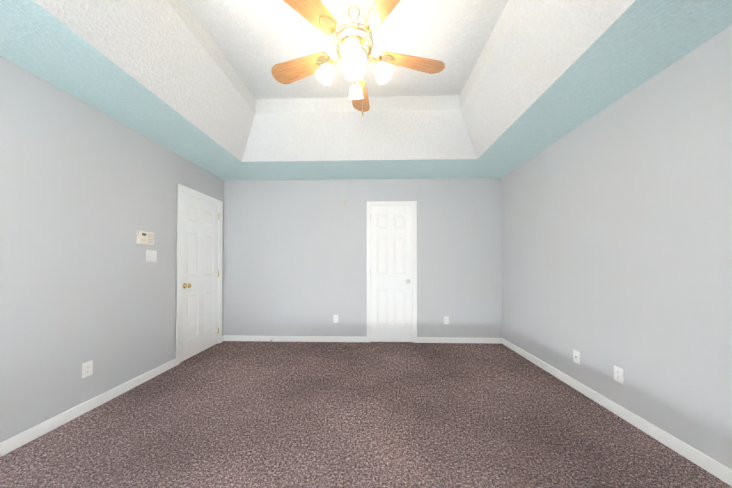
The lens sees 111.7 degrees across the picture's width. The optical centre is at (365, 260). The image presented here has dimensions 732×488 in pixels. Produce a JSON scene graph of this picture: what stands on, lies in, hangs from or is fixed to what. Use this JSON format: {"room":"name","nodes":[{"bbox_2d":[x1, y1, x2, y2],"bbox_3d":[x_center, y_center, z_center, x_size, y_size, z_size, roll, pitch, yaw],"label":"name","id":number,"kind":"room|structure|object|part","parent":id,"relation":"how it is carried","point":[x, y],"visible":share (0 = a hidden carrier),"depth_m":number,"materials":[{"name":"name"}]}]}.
{"room":"empty bedroom","nodes":[
{"label":"empty bedroom","id":0,"kind":"room"},
{"bbox_2d":[0,56,223,442],"bbox_3d":[-2.291,-0.361,1.378,0.120,3.100,4.820,0,-1,2],"label":"wall","id":1,"kind":"structure","parent":0,"point":[87,191],"depth_m":1.90,"materials":[{"name":"grey paint"}]},
{"bbox_2d":[82,360,92,377],"bbox_3d":[-2.210,0.859,1.973,0.008,0.114,0.070,0,-1,2],"label":"electrical outlet","id":2,"kind":"object","parent":1,"relation":"attached to","point":[87,368],"visible":1,"depth_m":1.97,"materials":[{"name":"white plastic"}]},
{"bbox_2d":[0,358,176,456],"bbox_3d":[-2.234,1.142,0.978,0.018,0.085,3.756,0,-1,2],"label":"baseboard","id":3,"kind":"structure","parent":1,"relation":"attached to","point":[27,436],"depth_m":1.88,"materials":[{"name":"white wood"}]},
{"bbox_2d":[137,230,153,244],"bbox_3d":[-2.186,-0.228,2.468,0.029,0.128,0.164,0,-1,2],"label":"keypad","id":4,"kind":"object","parent":1,"relation":"attached to","point":[144,237],"visible":1,"depth_m":2.45,"materials":[{"name":"beige plastic"}]},
{"bbox_2d":[146,250,156,261],"bbox_3d":[-2.189,-0.050,2.543,0.018,0.114,0.116,0,-1,2],"label":"light switch","id":5,"kind":"object","parent":1,"relation":"attached to","point":[151,255],"visible":1,"depth_m":2.54,"materials":[{"name":"white plastic"}]},
{"bbox_2d":[180,191,218,361],"bbox_3d":[-2.161,0.188,3.289,0.108,2.030,0.718,0,-1,2],"label":"door","id":6,"kind":"structure","parent":1,"relation":"in","point":[199,276],"depth_m":3.24,"materials":[{"name":"white wood"}]},
{"bbox_3d":[-2.152,0.300,2.997,0.074,0.066,0.066,0,-1,2],"label":"knob","id":7,"kind":"part","parent":6,"relation":"part of","materials":[{"name":"gold metal"}]},
{"bbox_2d":[176,183,222,365],"bbox_3d":[-2.223,0.158,3.291,0.125,2.102,0.848,0,-1,2],"label":"door frame","id":8,"kind":"structure","parent":1,"relation":"attached to","point":[180,188],"depth_m":2.91,"materials":[{"name":"white wood"}]},
{"bbox_2d":[185,0,507,98],"bbox_3d":[-0.139,-1.849,1.625,2.898,0.080,2.864,0,-1,2],"label":"ceiling","id":9,"kind":"structure","parent":0,"point":[255,41],"depth_m":2.03,"materials":[{"name":"white paint"}]},
{"bbox_2d":[223,178,501,337],"bbox_3d":[-0.079,-0.336,3.786,4.407,3.100,0.120,0,-1,2],"label":"wall","id":10,"kind":"structure","parent":0,"point":[295,257],"depth_m":3.73,"materials":[{"name":"grey paint"}]},
{"bbox_2d":[222,335,366,341],"bbox_3d":[-1.078,1.171,3.728,2.173,0.085,0.020,0,-1,2],"label":"baseboard","id":11,"kind":"structure","parent":10,"relation":"attached to","point":[225,337],"depth_m":3.72,"materials":[{"name":"white wood"}]},
{"bbox_2d":[333,315,337,322],"bbox_3d":[-0.452,0.868,3.720,0.070,0.114,0.008,0,-1,2],"label":"electrical outlet","id":12,"kind":"object","parent":10,"relation":"attached to","point":[335,318],"visible":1,"depth_m":3.72,"materials":[{"name":"white plastic"}]},
{"bbox_2d":[371,206,411,341],"bbox_3d":[0.381,0.192,3.691,0.616,2.030,0.108,0,-1,2],"label":"door","id":13,"kind":"structure","parent":10,"relation":"in","point":[391,273],"depth_m":3.71,"materials":[{"name":"white wood"}]},
{"bbox_2d":[367,201,416,342],"bbox_3d":[0.383,0.163,3.753,0.746,2.102,0.125,0,-1,2],"label":"door frame","id":14,"kind":"structure","parent":10,"relation":"attached to","point":[413,204],"depth_m":3.70,"materials":[{"name":"white wood"}]},
{"bbox_2d":[444,316,448,323],"bbox_3d":[1.188,0.880,3.673,0.070,0.114,0.008,0,-1,2],"label":"electrical outlet","id":15,"kind":"object","parent":10,"relation":"attached to","point":[446,319],"visible":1,"depth_m":3.67,"materials":[{"name":"white plastic"}]},
{"bbox_2d":[417,337,499,343],"bbox_3d":[1.364,1.170,3.660,1.221,0.085,0.018,0,-1,2],"label":"baseboard","id":16,"kind":"structure","parent":10,"relation":"attached to","point":[419,339],"depth_m":3.66,"materials":[{"name":"white wood"}]},
{"bbox_2d":[0,341,731,487],"bbox_3d":[-0.147,1.239,1.360,4.407,0.100,4.940,0,-1,2],"label":"floor","id":17,"kind":"structure","parent":0,"point":[246,414],"depth_m":1.75,"materials":[{"name":"carpet"}]},
{"bbox_2d":[0,0,731,180],"bbox_3d":[-0.147,-1.301,1.387,4.167,0.100,4.700,0,-1,2],"label":"ceiling","id":18,"kind":"structure","parent":0,"point":[635,44],"depth_m":1.79,"materials":[{"name":"teal paint"}]},
{"bbox_2d":[33,0,635,161],"bbox_3d":[-0.139,-1.539,1.621,2.898,0.580,2.864,0,-1,2],"label":"slopes","id":19,"kind":"object","parent":18,"relation":"attached to","point":[169,53],"visible":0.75,"depth_m":2.12,"materials":[{"name":"white paint"}]},
{"bbox_2d":[501,24,731,468],"bbox_3d":[1.994,-0.362,1.257,0.120,3.100,4.820,0,-1,2],"label":"wall","id":20,"kind":"structure","parent":0,"point":[617,233],"depth_m":1.74,"materials":[{"name":"grey paint"}]},
{"bbox_2d":[573,349,579,364],"bbox_3d":[1.960,0.895,2.314,0.008,0.114,0.070,0,-1,2],"label":"jack","id":21,"kind":"object","parent":20,"relation":"attached to","point":[576,356],"visible":1,"depth_m":2.31,"materials":[{"name":"white plastic"}]},
{"bbox_2d":[500,338,731,485],"bbox_3d":[1.927,1.146,1.303,0.018,0.085,4.700,0,-1,2],"label":"baseboard","id":22,"kind":"structure","parent":20,"relation":"attached to","point":[717,469],"depth_m":1.74,"materials":[{"name":"white wood"}]},
{"bbox_2d":[614,365,623,383],"bbox_3d":[1.949,0.878,1.918,0.008,0.114,0.070,0,-1,2],"label":"electrical outlet","id":23,"kind":"object","parent":20,"relation":"attached to","point":[618,374],"visible":1,"depth_m":1.91,"materials":[{"name":"white plastic"}]}
]}

